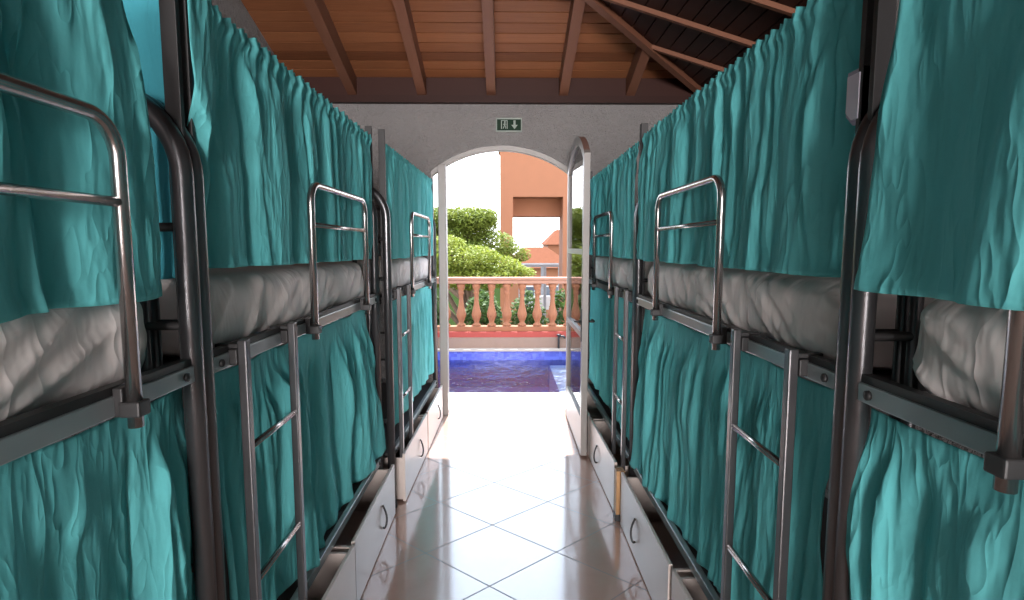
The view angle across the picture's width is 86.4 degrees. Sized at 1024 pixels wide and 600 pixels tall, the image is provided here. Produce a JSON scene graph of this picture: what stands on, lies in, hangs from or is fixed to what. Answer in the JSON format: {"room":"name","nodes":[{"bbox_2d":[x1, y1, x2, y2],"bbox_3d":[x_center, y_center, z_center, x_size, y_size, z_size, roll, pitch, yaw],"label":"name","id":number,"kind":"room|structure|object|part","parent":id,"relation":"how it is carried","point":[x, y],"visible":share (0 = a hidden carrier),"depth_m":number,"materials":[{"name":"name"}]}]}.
{"room":"dormitory","nodes":[
{"label":"dormitory","id":0,"kind":"room"},
{"bbox_2d":[50,0,286,444],"bbox_3d":[-2.103,-0.378,-1.772,0.150,4.495,14.600,0,6,-1],"label":"wall","id":1,"kind":"structure","parent":0,"point":[235,10],"depth_m":4.21,"materials":[{"name":"paint"}]},
{"bbox_2d":[360,393,651,599],"bbox_3d":[0.018,1.982,-1.264,14.000,0.300,15.400,0,6,-1],"label":"floor","id":2,"kind":"structure","parent":0,"point":[501,504],"depth_m":3.40,"materials":[{"name":"tile"}]},
{"bbox_2d":[0,0,217,599],"bbox_3d":[-1.262,0.446,0.453,1.049,2.425,1.990,0,6,-1],"label":"bunk bed","id":3,"kind":"object","parent":2,"relation":"on","point":[130,397],"visible":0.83,"depth_m":1.31,"materials":[{"name":"metal"}]},
{"bbox_3d":[-0.762,-0.013,0.673,0.028,0.624,0.851,0,6,-1],"label":"guard rail","id":4,"kind":"part","parent":3,"relation":"part of","materials":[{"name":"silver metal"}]},
{"bbox_2d":[0,302,146,420],"bbox_3d":[-1.274,0.157,0.423,0.901,0.244,1.788,0,6,-1],"label":"mattress","id":5,"kind":"object","parent":3,"relation":"on","point":[58,354],"visible":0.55,"depth_m":1.02,"materials":[{"name":"white fabric"}]},
{"bbox_2d":[0,0,161,323],"bbox_3d":[-0.827,-0.303,0.382,0.094,0.769,1.741,0,6,-1],"label":"curtain","id":6,"kind":"object","parent":3,"relation":"hanging from","point":[54,254],"visible":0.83,"depth_m":1.02,"materials":[{"name":"teal fabric"}]},
{"bbox_3d":[-0.803,0.278,0.441,0.028,0.042,1.881,0,6,-1],"label":"rail","id":7,"kind":"part","parent":3,"relation":"part of","materials":[{"name":"grey metal"}]},
{"bbox_2d":[0,387,195,599],"bbox_3d":[-0.826,0.772,0.561,0.114,0.940,1.889,0,6,-1],"label":"curtain","id":8,"kind":"object","parent":3,"relation":"hanging from","point":[102,511],"visible":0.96,"depth_m":1.13,"materials":[{"name":"teal fabric"}]},
{"bbox_3d":[-0.842,-0.287,1.379,0.040,1.145,0.016,0,6,-1],"label":"curtain post","id":9,"kind":"part","parent":3,"relation":"part of","materials":[{"name":"metal"}]},
{"bbox_3d":[-1.293,0.494,1.423,1.001,2.080,0.051,0,6,-1],"label":"frame","id":10,"kind":"part","parent":3,"relation":"part of","materials":[{"name":"metal"}]},
{"bbox_2d":[146,0,382,599],"bbox_3d":[-1.287,0.255,2.414,1.049,2.425,1.990,0,6,-1],"label":"bunk bed","id":11,"kind":"object","parent":2,"relation":"on","point":[239,352],"visible":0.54,"depth_m":1.68,"materials":[{"name":"metal"}]},
{"bbox_2d":[123,0,202,278],"bbox_3d":[-1.284,-0.419,1.447,0.921,0.735,0.036,0,6,-1],"label":"curtain","id":12,"kind":"object","parent":11,"relation":"hanging from","point":[143,17],"visible":0.06,"depth_m":1.44,"materials":[{"name":"teal fabric"}]},
{"bbox_3d":[-1.293,0.490,1.468,1.001,2.080,0.051,0,6,-1],"label":"frame","id":13,"kind":"part","parent":11,"relation":"part of","materials":[{"name":"metal"}]},
{"bbox_3d":[-0.843,-0.292,1.424,0.040,1.145,0.016,0,6,-1],"label":"curtain post","id":14,"kind":"part","parent":11,"relation":"part of","materials":[{"name":"metal"}]},
{"bbox_2d":[159,261,363,356],"bbox_3d":[-1.300,-0.033,2.384,0.902,0.242,1.792,0,6,-1],"label":"mattress","id":15,"kind":"object","parent":11,"relation":"on","point":[245,301],"visible":0.44,"depth_m":1.91,"materials":[{"name":"white fabric"}]},
{"bbox_2d":[187,0,372,267],"bbox_3d":[-0.847,-0.520,2.311,0.094,0.731,1.908,0,6,-1],"label":"curtain","id":16,"kind":"object","parent":11,"relation":"hanging from","point":[264,135],"visible":0.87,"depth_m":1.80,"materials":[{"name":"teal fabric"}]},
{"bbox_3d":[-0.829,0.087,2.402,0.028,0.042,1.881,0,6,-1],"label":"rail","id":17,"kind":"part","parent":11,"relation":"part of","materials":[{"name":"grey metal"}]},
{"bbox_2d":[214,310,385,599],"bbox_3d":[-0.858,0.603,2.514,0.130,0.982,1.911,0,6,-1],"label":"curtain","id":18,"kind":"object","parent":11,"relation":"hanging from","point":[343,431],"visible":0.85,"depth_m":2.13,"materials":[{"name":"teal fabric"}]},
{"bbox_3d":[-1.318,0.304,3.384,1.001,2.080,0.051,0,6,-1],"label":"frame","id":19,"kind":"part","parent":11,"relation":"part of","materials":[{"name":"metal"}]},
{"bbox_3d":[-0.829,1.105,2.501,0.028,0.042,1.881,0,6,-1],"label":"rail","id":20,"kind":"part","parent":11,"relation":"part of","materials":[{"name":"grey metal"}]},
{"bbox_3d":[-0.786,-0.194,2.541,0.028,0.624,0.844,0,6,-1],"label":"guard rail","id":21,"kind":"part","parent":11,"relation":"part of","materials":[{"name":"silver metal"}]},
{"bbox_3d":[-0.867,-0.478,3.340,0.040,1.145,0.016,0,6,-1],"label":"curtain post","id":22,"kind":"part","parent":11,"relation":"part of","materials":[{"name":"metal"}]},
{"bbox_2d":[307,545,355,599],"bbox_3d":[-1.086,1.337,2.083,0.780,0.335,0.892,0,6,0],"label":"storage drawer","id":23,"kind":"object","parent":2,"relation":"on","point":[336,579],"visible":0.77,"depth_m":2.49,"materials":[{"name":"white laminate"}]},
{"bbox_2d":[331,464,394,599],"bbox_3d":[-1.097,1.248,3.001,0.780,0.335,0.912,0,6,-1],"label":"storage drawer","id":24,"kind":"object","parent":2,"relation":"on","point":[367,528],"visible":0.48,"depth_m":3.06,"materials":[{"name":"white laminate"}]},
{"bbox_3d":[-0.746,1.244,3.005,0.018,0.327,0.912,0,6,-1],"label":"panel","id":25,"kind":"part","parent":24,"relation":"part of","materials":[{"name":"white laminate"}]},
{"bbox_3d":[-0.724,1.237,3.106,0.032,0.138,0.034,0,6,-1],"label":"cord handle","id":26,"kind":"part","parent":24,"relation":"part of","materials":[{"name":"metal"}]},
{"bbox_2d":[340,129,437,507],"bbox_3d":[-1.232,0.059,4.425,1.049,2.425,1.990,0,6,1],"label":"bunk bed","id":27,"kind":"object","parent":2,"relation":"on","point":[395,435],"visible":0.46,"depth_m":3.59,"materials":[{"name":"metal"}]},
{"bbox_3d":[-0.808,-0.486,3.425,0.040,1.145,0.016,0,6,1],"label":"curtain post","id":28,"kind":"part","parent":27,"relation":"part of","materials":[{"name":"metal"}]},
{"bbox_3d":[-1.259,0.294,3.479,1.001,2.080,0.051,0,6,1],"label":"frame","id":29,"kind":"part","parent":27,"relation":"part of","materials":[{"name":"metal"}]},
{"bbox_2d":[345,256,427,294],"bbox_3d":[-1.245,-0.229,4.396,0.900,0.242,1.788,0,6,1],"label":"mattress","id":30,"kind":"object","parent":27,"relation":"on","point":[400,267],"visible":0.17,"depth_m":4.12,"materials":[{"name":"white fabric"}]},
{"bbox_3d":[-1.241,0.108,5.395,1.001,2.080,0.051,0,6,1],"label":"frame","id":31,"kind":"part","parent":27,"relation":"part of","materials":[{"name":"metal"}]},
{"bbox_2d":[385,144,432,258],"bbox_3d":[-0.803,-0.708,4.358,0.072,0.733,1.832,0,6,1],"label":"curtain","id":32,"kind":"object","parent":27,"relation":"hanging from","point":[408,189],"visible":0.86,"depth_m":4.04,"materials":[{"name":"teal fabric"}]},
{"bbox_2d":[392,286,433,424],"bbox_3d":[-0.806,0.361,4.476,0.055,0.880,1.821,0,6,1],"label":"curtain","id":33,"kind":"object","parent":27,"relation":"hanging from","point":[421,303],"visible":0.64,"depth_m":4.56,"materials":[{"name":"teal fabric"}]},
{"bbox_3d":[-0.773,-0.108,4.403,0.028,0.042,1.881,0,6,1],"label":"rail","id":34,"kind":"part","parent":27,"relation":"part of","materials":[{"name":"grey metal"}]},
{"bbox_3d":[-0.773,0.910,4.502,0.028,0.042,1.881,0,6,1],"label":"rail","id":35,"kind":"part","parent":27,"relation":"part of","materials":[{"name":"grey metal"}]},
{"bbox_3d":[-0.728,-0.372,4.374,0.028,0.624,0.829,0,6,1],"label":"guard rail","id":36,"kind":"part","parent":27,"relation":"part of","materials":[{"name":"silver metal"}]},
{"bbox_2d":[383,413,427,500],"bbox_3d":[-1.064,1.143,4.075,0.780,0.335,0.892,0,6,1],"label":"storage drawer","id":37,"kind":"object","parent":2,"relation":"on","point":[408,466],"visible":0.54,"depth_m":3.87,"materials":[{"name":"white laminate"}]},
{"bbox_3d":[-0.713,1.140,4.071,0.018,0.327,0.892,0,6,1],"label":"panel","id":38,"kind":"part","parent":37,"relation":"part of","materials":[{"name":"white laminate"}]},
{"bbox_3d":[-0.689,1.133,4.170,0.032,0.138,0.034,0,6,1],"label":"cord handle","id":39,"kind":"part","parent":37,"relation":"part of","materials":[{"name":"metal"}]},
{"bbox_2d":[418,385,442,449],"bbox_3d":[-1.053,1.054,4.989,0.780,0.335,0.892,0,6,0],"label":"storage drawer","id":40,"kind":"object","parent":2,"relation":"on","point":[433,407],"visible":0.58,"depth_m":5.00,"materials":[{"name":"white laminate"}]},
{"bbox_3d":[-0.702,1.051,4.987,0.018,0.327,0.892,0,6,0],"label":"panel","id":41,"kind":"part","parent":40,"relation":"part of","materials":[{"name":"white laminate"}]},
{"bbox_2d":[586,391,604,454],"bbox_3d":[0.969,1.063,4.902,0.780,0.335,0.912,0,6,-1],"label":"storage drawer","id":42,"kind":"object","parent":2,"relation":"on","point":[593,412],"visible":0.1,"depth_m":5.33,"materials":[{"name":"white laminate"}]},
{"bbox_3d":[0.619,1.060,4.894,0.018,0.327,0.912,0,6,-1],"label":"panel","id":43,"kind":"part","parent":42,"relation":"part of","materials":[{"name":"white laminate"}]},
{"bbox_2d":[589,417,628,509],"bbox_3d":[0.997,1.155,3.961,0.780,0.335,0.932,0,6,-2],"label":"storage drawer","id":44,"kind":"object","parent":2,"relation":"on","point":[603,461],"visible":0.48,"depth_m":4.00,"materials":[{"name":"white laminate"}]},
{"bbox_2d":[613,467,624,521],"bbox_3d":[0.670,1.214,3.404,0.060,0.325,0.072,0,6,-1],"label":"wooden block","id":45,"kind":"object","parent":2,"relation":"on","point":[617,481],"visible":0.63,"depth_m":3.38,"materials":[{"name":"yellow wood"}]},
{"bbox_2d":[587,124,683,476],"bbox_3d":[1.201,0.067,4.344,1.049,2.425,2.085,0,6,-1],"label":"bunk bed","id":46,"kind":"object","parent":2,"relation":"on","point":[619,435],"visible":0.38,"depth_m":3.73,"materials":[{"name":"metal"}]},
{"bbox_3d":[0.756,-0.669,5.306,0.040,1.145,0.016,0,6,-1],"label":"curtain post","id":47,"kind":"part","parent":46,"relation":"part of","materials":[{"name":"metal"}]},
{"bbox_3d":[0.699,-0.359,4.234,0.028,0.624,0.769,0,6,-1],"label":"guard rail","id":48,"kind":"part","parent":46,"relation":"part of","materials":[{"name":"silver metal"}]},
{"bbox_3d":[0.743,-0.100,4.321,0.028,0.042,1.976,0,6,-1],"label":"rail","id":49,"kind":"part","parent":46,"relation":"part of","materials":[{"name":"grey metal"}]},
{"bbox_3d":[0.743,0.918,4.420,0.028,0.042,1.976,0,6,-1],"label":"rail","id":50,"kind":"part","parent":46,"relation":"part of","materials":[{"name":"grey metal"}]},
{"bbox_2d":[588,285,631,439],"bbox_3d":[0.770,0.397,4.379,0.058,0.932,1.900,0,6,0],"label":"curtain","id":51,"kind":"object","parent":46,"relation":"hanging from","point":[601,332],"visible":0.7,"depth_m":4.40,"materials":[{"name":"teal fabric"}]},
{"bbox_2d":[589,142,638,258],"bbox_3d":[0.763,-0.697,4.263,0.065,0.716,1.881,0,6,-1],"label":"curtain","id":52,"kind":"object","parent":46,"relation":"hanging from","point":[613,188],"visible":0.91,"depth_m":3.94,"materials":[{"name":"teal fabric"}]},
{"bbox_2d":[596,256,653,296],"bbox_3d":[1.216,-0.221,4.314,0.908,0.243,1.889,0,6,-1],"label":"mattress","id":53,"kind":"object","parent":46,"relation":"on","point":[622,268],"visible":0.12,"depth_m":3.96,"materials":[{"name":"white fabric"}]},
{"bbox_3d":[1.233,0.307,3.352,1.001,2.080,0.051,0,6,-1],"label":"frame","id":54,"kind":"part","parent":46,"relation":"part of","materials":[{"name":"metal"}]},
{"bbox_3d":[1.207,0.111,5.362,1.001,2.080,0.051,0,6,-1],"label":"frame","id":55,"kind":"part","parent":46,"relation":"part of","materials":[{"name":"metal"}]},
{"bbox_3d":[0.781,-0.474,3.296,0.040,1.145,0.016,0,6,-1],"label":"curtain post","id":56,"kind":"part","parent":46,"relation":"part of","materials":[{"name":"metal"}]},
{"bbox_2d":[620,472,693,599],"bbox_3d":[1.030,1.262,2.859,0.780,0.335,0.972,0,6,-1],"label":"storage drawer","id":57,"kind":"object","parent":2,"relation":"on","point":[656,554],"visible":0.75,"depth_m":2.89,"materials":[{"name":"white laminate"}]},
{"bbox_3d":[0.655,1.252,2.954,0.032,0.138,0.034,0,6,-1],"label":"cord handle","id":58,"kind":"part","parent":57,"relation":"part of","materials":[{"name":"metal"}]},
{"bbox_2d":[671,570,707,599],"bbox_3d":[1.059,1.355,1.894,0.780,0.335,0.912,0,6,-2],"label":"storage drawer","id":59,"kind":"object","parent":2,"relation":"on","point":[683,588],"visible":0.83,"depth_m":2.30,"materials":[{"name":"white laminate"}]},
{"bbox_3d":[0.708,1.353,1.879,0.018,0.327,0.912,0,6,-2],"label":"panel","id":60,"kind":"part","parent":59,"relation":"part of","materials":[{"name":"white laminate"}]},
{"bbox_2d":[630,0,927,599],"bbox_3d":[1.228,0.266,2.304,1.049,2.425,2.085,0,6,-1],"label":"bunk bed","id":61,"kind":"object","parent":2,"relation":"on","point":[796,362],"visible":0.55,"depth_m":1.50,"materials":[{"name":"metal"}]},
{"bbox_3d":[1.233,0.310,3.322,1.001,2.080,0.051,0,6,-1],"label":"frame","id":62,"kind":"part","parent":61,"relation":"part of","materials":[{"name":"metal"}]},
{"bbox_3d":[0.782,-0.471,3.266,0.040,1.145,0.016,0,6,-1],"label":"curtain post","id":63,"kind":"part","parent":61,"relation":"part of","materials":[{"name":"metal"}]},
{"bbox_3d":[0.769,1.117,2.379,0.028,0.042,1.976,0,6,-1],"label":"rail","id":64,"kind":"part","parent":61,"relation":"part of","materials":[{"name":"grey metal"}]},
{"bbox_3d":[0.724,-0.172,2.310,0.028,0.624,0.821,0,6,-1],"label":"guard rail","id":65,"kind":"part","parent":61,"relation":"part of","materials":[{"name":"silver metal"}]},
{"bbox_2d":[629,309,833,599],"bbox_3d":[0.780,0.620,2.391,0.092,0.992,2.022,0,6,-1],"label":"curtain","id":66,"kind":"object","parent":61,"relation":"hanging from","point":[680,414],"visible":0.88,"depth_m":2.03,"materials":[{"name":"teal fabric"}]},
{"bbox_3d":[0.769,0.099,2.280,0.028,0.042,1.976,0,6,-1],"label":"rail","id":67,"kind":"part","parent":61,"relation":"part of","materials":[{"name":"grey metal"}]},
{"bbox_2d":[636,0,862,276],"bbox_3d":[0.768,-0.503,2.246,0.100,0.722,2.013,0,6,-3],"label":"curtain","id":68,"kind":"object","parent":61,"relation":"hanging from","point":[774,125],"visible":0.91,"depth_m":1.65,"materials":[{"name":"teal fabric"}]},
{"bbox_2d":[648,262,935,369],"bbox_3d":[1.241,-0.023,2.274,0.905,0.244,1.883,0,6,-1],"label":"mattress","id":69,"kind":"object","parent":61,"relation":"on","point":[798,311],"visible":0.43,"depth_m":1.68,"materials":[{"name":"white fabric"}]},
{"bbox_3d":[1.259,0.505,1.311,1.001,2.080,0.051,0,6,-1],"label":"frame","id":70,"kind":"part","parent":61,"relation":"part of","materials":[{"name":"metal"}]},
{"bbox_2d":[846,66,869,125],"bbox_3d":[0.798,-0.466,1.257,0.027,0.125,0.056,0,6,-1],"label":"plastic box","id":71,"kind":"object","parent":61,"relation":"on","point":[854,77],"visible":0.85,"depth_m":1.25,"materials":[{"name":"white plastic"}]},
{"bbox_3d":[0.787,-0.467,1.257,0.006,0.102,0.044,0,6,-1],"label":"lid","id":72,"kind":"part","parent":71,"relation":"part of","materials":[{"name":"plastic"}]},
{"bbox_3d":[0.808,-0.275,1.256,0.040,1.145,0.016,0,6,-1],"label":"curtain post","id":73,"kind":"part","parent":61,"relation":"part of","materials":[{"name":"metal"}]},
{"bbox_2d":[832,0,1023,599],"bbox_3d":[1.254,0.465,0.254,1.049,2.425,2.085,0,6,-1],"label":"bunk bed","id":74,"kind":"object","parent":2,"relation":"on","point":[1000,439],"visible":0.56,"depth_m":1.18,"materials":[{"name":"metal"}]},
{"bbox_3d":[1.260,0.509,1.271,1.001,2.080,0.051,0,6,-1],"label":"frame","id":75,"kind":"part","parent":74,"relation":"part of","materials":[{"name":"metal"}]},
{"bbox_3d":[0.808,-0.272,1.216,0.040,1.145,0.016,0,6,-1],"label":"curtain post","id":76,"kind":"part","parent":74,"relation":"part of","materials":[{"name":"metal"}]},
{"bbox_3d":[0.795,0.298,0.230,0.028,0.042,1.976,0,6,-1],"label":"rail","id":77,"kind":"part","parent":74,"relation":"part of","materials":[{"name":"grey metal"}]},
{"bbox_2d":[846,408,1023,599],"bbox_3d":[0.826,0.799,0.292,0.116,0.941,1.968,0,6,-1],"label":"curtain","id":78,"kind":"object","parent":74,"relation":"hanging from","point":[926,520],"visible":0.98,"depth_m":1.07,"materials":[{"name":"teal fabric"}]},
{"bbox_2d":[854,0,1023,310],"bbox_3d":[0.709,-0.295,0.136,0.063,0.737,1.870,0,6,-1],"label":"curtain","id":79,"kind":"object","parent":74,"relation":"hanging from","point":[945,220],"visible":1,"depth_m":0.88,"materials":[{"name":"teal fabric"}]},
{"bbox_2d":[913,299,1007,416],"bbox_3d":[1.267,0.176,0.224,0.899,0.245,1.883,0,6,-1],"label":"mattress","id":80,"kind":"object","parent":74,"relation":"on","point":[958,358],"visible":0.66,"depth_m":0.99,"materials":[{"name":"white fabric"}]},
{"bbox_3d":[0.748,0.014,0.403,0.028,0.624,0.809,0,6,-1],"label":"guard rail","id":81,"kind":"part","parent":74,"relation":"part of","materials":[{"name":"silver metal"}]},
{"bbox_2d":[322,104,698,383],"bbox_3d":[-0.120,-0.492,5.477,4.000,3.320,0.200,0,6,-1],"label":"wall","id":82,"kind":"structure","parent":0,"point":[426,135],"depth_m":5.27,"materials":[{"name":"paint"}]},
{"bbox_2d":[496,118,521,131],"bbox_3d":[-0.029,-1.688,5.252,0.250,0.132,0.018,0,6,-1],"label":"exit sign","id":83,"kind":"object","parent":82,"relation":"attached to","point":[502,124],"visible":1,"depth_m":5.25,"materials":[{"name":"green plastic"}]},
{"bbox_2d":[431,137,594,455],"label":"door","id":84,"kind":"structure","parent":82,"relation":"in","point":[578,170],"depth_m":5.02,"materials":[{"name":"metal"}]},
{"bbox_3d":[-0.686,-0.080,5.475,0.078,2.500,0.130,0,6,-1],"label":"frame post","id":85,"kind":"part","parent":84,"relation":"part of","materials":[{"name":"metal"}]},
{"bbox_3d":[-0.100,-0.174,5.483,1.390,2.685,0.090,0,6,-1],"label":"frame","id":86,"kind":"part","parent":84,"relation":"part of","materials":[{"name":"metal"}]},
{"bbox_3d":[0.572,0.376,4.892,0.044,1.665,1.010,0,6,-1],"label":"rail","id":87,"kind":"part","parent":84,"relation":"part of","materials":[{"name":"metal"}]},
{"bbox_3d":[0.572,-0.214,4.835,0.008,2.250,1.006,0,6,-1],"label":"glass pane","id":88,"kind":"part","parent":84,"relation":"part of","materials":[{"name":"white"}]},
{"bbox_3d":[0.572,-0.097,4.846,0.048,2.615,1.130,0,6,-1],"label":"frame","id":89,"kind":"part","parent":84,"relation":"part of","materials":[{"name":"metal"}]},
{"bbox_3d":[0.577,0.166,4.385,0.168,0.018,0.119,0,6,-1],"label":"handle","id":90,"kind":"part","parent":84,"relation":"part of","materials":[{"name":"metal"}]},
{"bbox_3d":[0.578,0.201,4.340,0.060,0.260,0.040,0,6,-1],"label":"lock plate","id":91,"kind":"part","parent":84,"relation":"part of","materials":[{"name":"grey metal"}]},
{"bbox_2d":[241,0,806,104],"bbox_3d":[-0.027,-1.944,-1.970,4.300,1.520,14.756,0,6,-1],"label":"ceiling","id":92,"kind":"structure","parent":0,"point":[532,52],"depth_m":4.65,"materials":[{"name":"brown wood"}]},
{"bbox_3d":[-0.119,-1.911,5.208,4.000,0.065,0.090,0,6,-1],"label":"wall plate","id":93,"kind":"part","parent":92,"relation":"part of","materials":[{"name":"brown wood"}]},
{"bbox_2d":[699,0,983,489],"bbox_3d":[2.047,0.237,-1.659,0.150,3.250,14.600,0,6,-1],"label":"wall","id":94,"kind":"structure","parent":0,"point":[925,431],"depth_m":2.52,"materials":[{"name":"paint"}]},
{"label":"outside","id":95,"kind":"structure","parent":0,"visible":0},
{"bbox_2d":[437,267,499,324],"bbox_3d":[-0.958,-2.029,75.100,160.000,0.100,130.100,0,6,-1],"label":"ground","id":96,"kind":"structure","parent":95,"point":[497,290],"depth_m":54.24,"materials":[{"name":"plant"}]},
{"bbox_2d":[437,296,439,324],"bbox_3d":[-1.721,1.960,11.164,0.978,4.366,1.091,2,6,22],"label":"shrub","id":97,"kind":"object","parent":96,"relation":"on","point":[438,321],"visible":0.02,"depth_m":10.89,"materials":[{"name":"green plant"}]},
{"bbox_2d":[434,206,531,298],"bbox_3d":[-2.686,0.557,15.278,6.414,6.351,2.318,1,6,7],"label":"shade tree","id":98,"kind":"object","parent":96,"relation":"on","point":[477,226],"visible":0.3,"depth_m":14.65,"materials":[{"name":"green plant"}]},
{"bbox_2d":[464,289,503,324],"bbox_3d":[-0.568,1.935,11.281,0.895,4.393,1.058,4,7,33],"label":"shrub","id":99,"kind":"object","parent":96,"relation":"on","point":[483,300],"visible":0.12,"depth_m":10.93,"materials":[{"name":"green plant"}]},
{"bbox_2d":[436,235,536,323],"bbox_3d":[-1.970,1.266,12.386,5.066,5.501,1.591,0,6,3],"label":"flowering tree","id":100,"kind":"object","parent":96,"relation":"on","point":[463,267],"visible":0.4,"depth_m":11.94,"materials":[{"name":"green plant"}]},
{"bbox_2d":[510,289,547,324],"bbox_3d":[0.330,1.942,11.192,0.878,4.396,1.039,0,6,-1],"label":"shrub","id":101,"kind":"object","parent":96,"relation":"on","point":[529,320],"visible":0.17,"depth_m":10.87,"materials":[{"name":"green plant"}]},
{"bbox_2d":[498,152,567,324],"bbox_3d":[1.040,-0.881,18.768,3.000,8.520,1.700,0,6,-1],"label":"building","id":102,"kind":"structure","parent":96,"relation":"on","point":[530,186],"depth_m":17.76,"materials":[{"name":"paint"}]},
{"bbox_2d":[513,247,558,324],"bbox_3d":[1.577,-0.996,37.101,5.000,5.200,6.600,0,6,-1],"label":"house","id":103,"kind":"structure","parent":96,"relation":"on","point":[539,254],"depth_m":34.21,"materials":[{"name":"paint"}]},
{"bbox_3d":[1.016,-0.300,34.077,0.740,1.040,0.040,0,6,-1],"label":"pane","id":104,"kind":"part","parent":103,"relation":"part of","materials":[{"name":"glass"}]},
{"bbox_3d":[2.516,-0.302,34.096,0.740,1.040,0.040,0,6,-1],"label":"pane","id":105,"kind":"part","parent":103,"relation":"part of","materials":[{"name":"glass"}]},
{"bbox_2d":[519,263,558,322],"bbox_3d":[1.128,0.853,21.449,1.900,4.550,1.600,0,6,-1],"label":"pergola","id":106,"kind":"object","parent":96,"relation":"on","point":[545,300],"visible":0.13,"depth_m":20.60,"materials":[{"name":"grey paint"}]},
{"bbox_3d":[1.219,0.830,22.202,0.100,4.450,0.100,0,6,-1],"label":"post","id":107,"kind":"part","parent":106,"relation":"part of","materials":[{"name":"grey paint"}]},
{"bbox_3d":[1.238,0.975,20.709,0.100,4.450,0.100,0,6,-1],"label":"post","id":108,"kind":"part","parent":106,"relation":"part of","materials":[{"name":"grey paint"}]},
{"bbox_2d":[540,230,558,254],"bbox_3d":[4.273,-2.907,49.007,3.200,6.700,6.600,0,6,-1],"label":"house","id":109,"kind":"structure","parent":96,"relation":"on","point":[551,242],"depth_m":46.04,"materials":[{"name":"ceramic"}]},
{"bbox_2d":[546,288,565,324],"bbox_3d":[1.024,1.924,11.496,0.698,4.374,1.056,1,6,14],"label":"shrub","id":110,"kind":"object","parent":96,"relation":"on","point":[558,304],"visible":0.13,"depth_m":11.13,"materials":[{"name":"green plant"}]},
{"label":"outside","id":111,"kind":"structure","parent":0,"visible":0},
{"bbox_2d":[437,331,565,347],"bbox_3d":[-0.122,0.804,9.662,14.000,0.528,0.360,0,6,-1],"label":"wall","id":112,"kind":"structure","parent":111,"point":[457,339],"depth_m":9.48,"materials":[{"name":"beige paint"}]},
{"bbox_2d":[437,277,566,330],"bbox_3d":[-0.122,0.070,9.601,7.800,0.945,0.210,0,6,-1],"label":"balustrade","id":113,"kind":"object","parent":112,"relation":"on","point":[460,281],"visible":0.29,"depth_m":9.55,"materials":[{"name":"stone"}]},
{"bbox_3d":[-0.122,-0.345,9.561,7.800,0.110,0.210,0,6,-1],"label":"rail","id":114,"kind":"part","parent":113,"relation":"part of","materials":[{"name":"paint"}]},
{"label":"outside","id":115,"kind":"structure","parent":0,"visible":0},
{"bbox_2d":[438,348,565,392],"bbox_3d":[-0.125,1.317,7.999,14.050,0.730,3.210,0,6,-1],"label":"swimming pool","id":116,"kind":"object","parent":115,"point":[471,370],"visible":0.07,"depth_m":9.37,"materials":[{"name":"blue liquid"}]},
{"bbox_2d":[557,334,565,347],"bbox_3d":[0.852,0.723,9.456,0.152,0.270,0.070,0,6,-1],"label":"tap","id":117,"kind":"object","parent":116,"relation":"on","point":[558,335],"visible":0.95,"depth_m":9.44,"materials":[{"name":"silver metal"}]}
]}

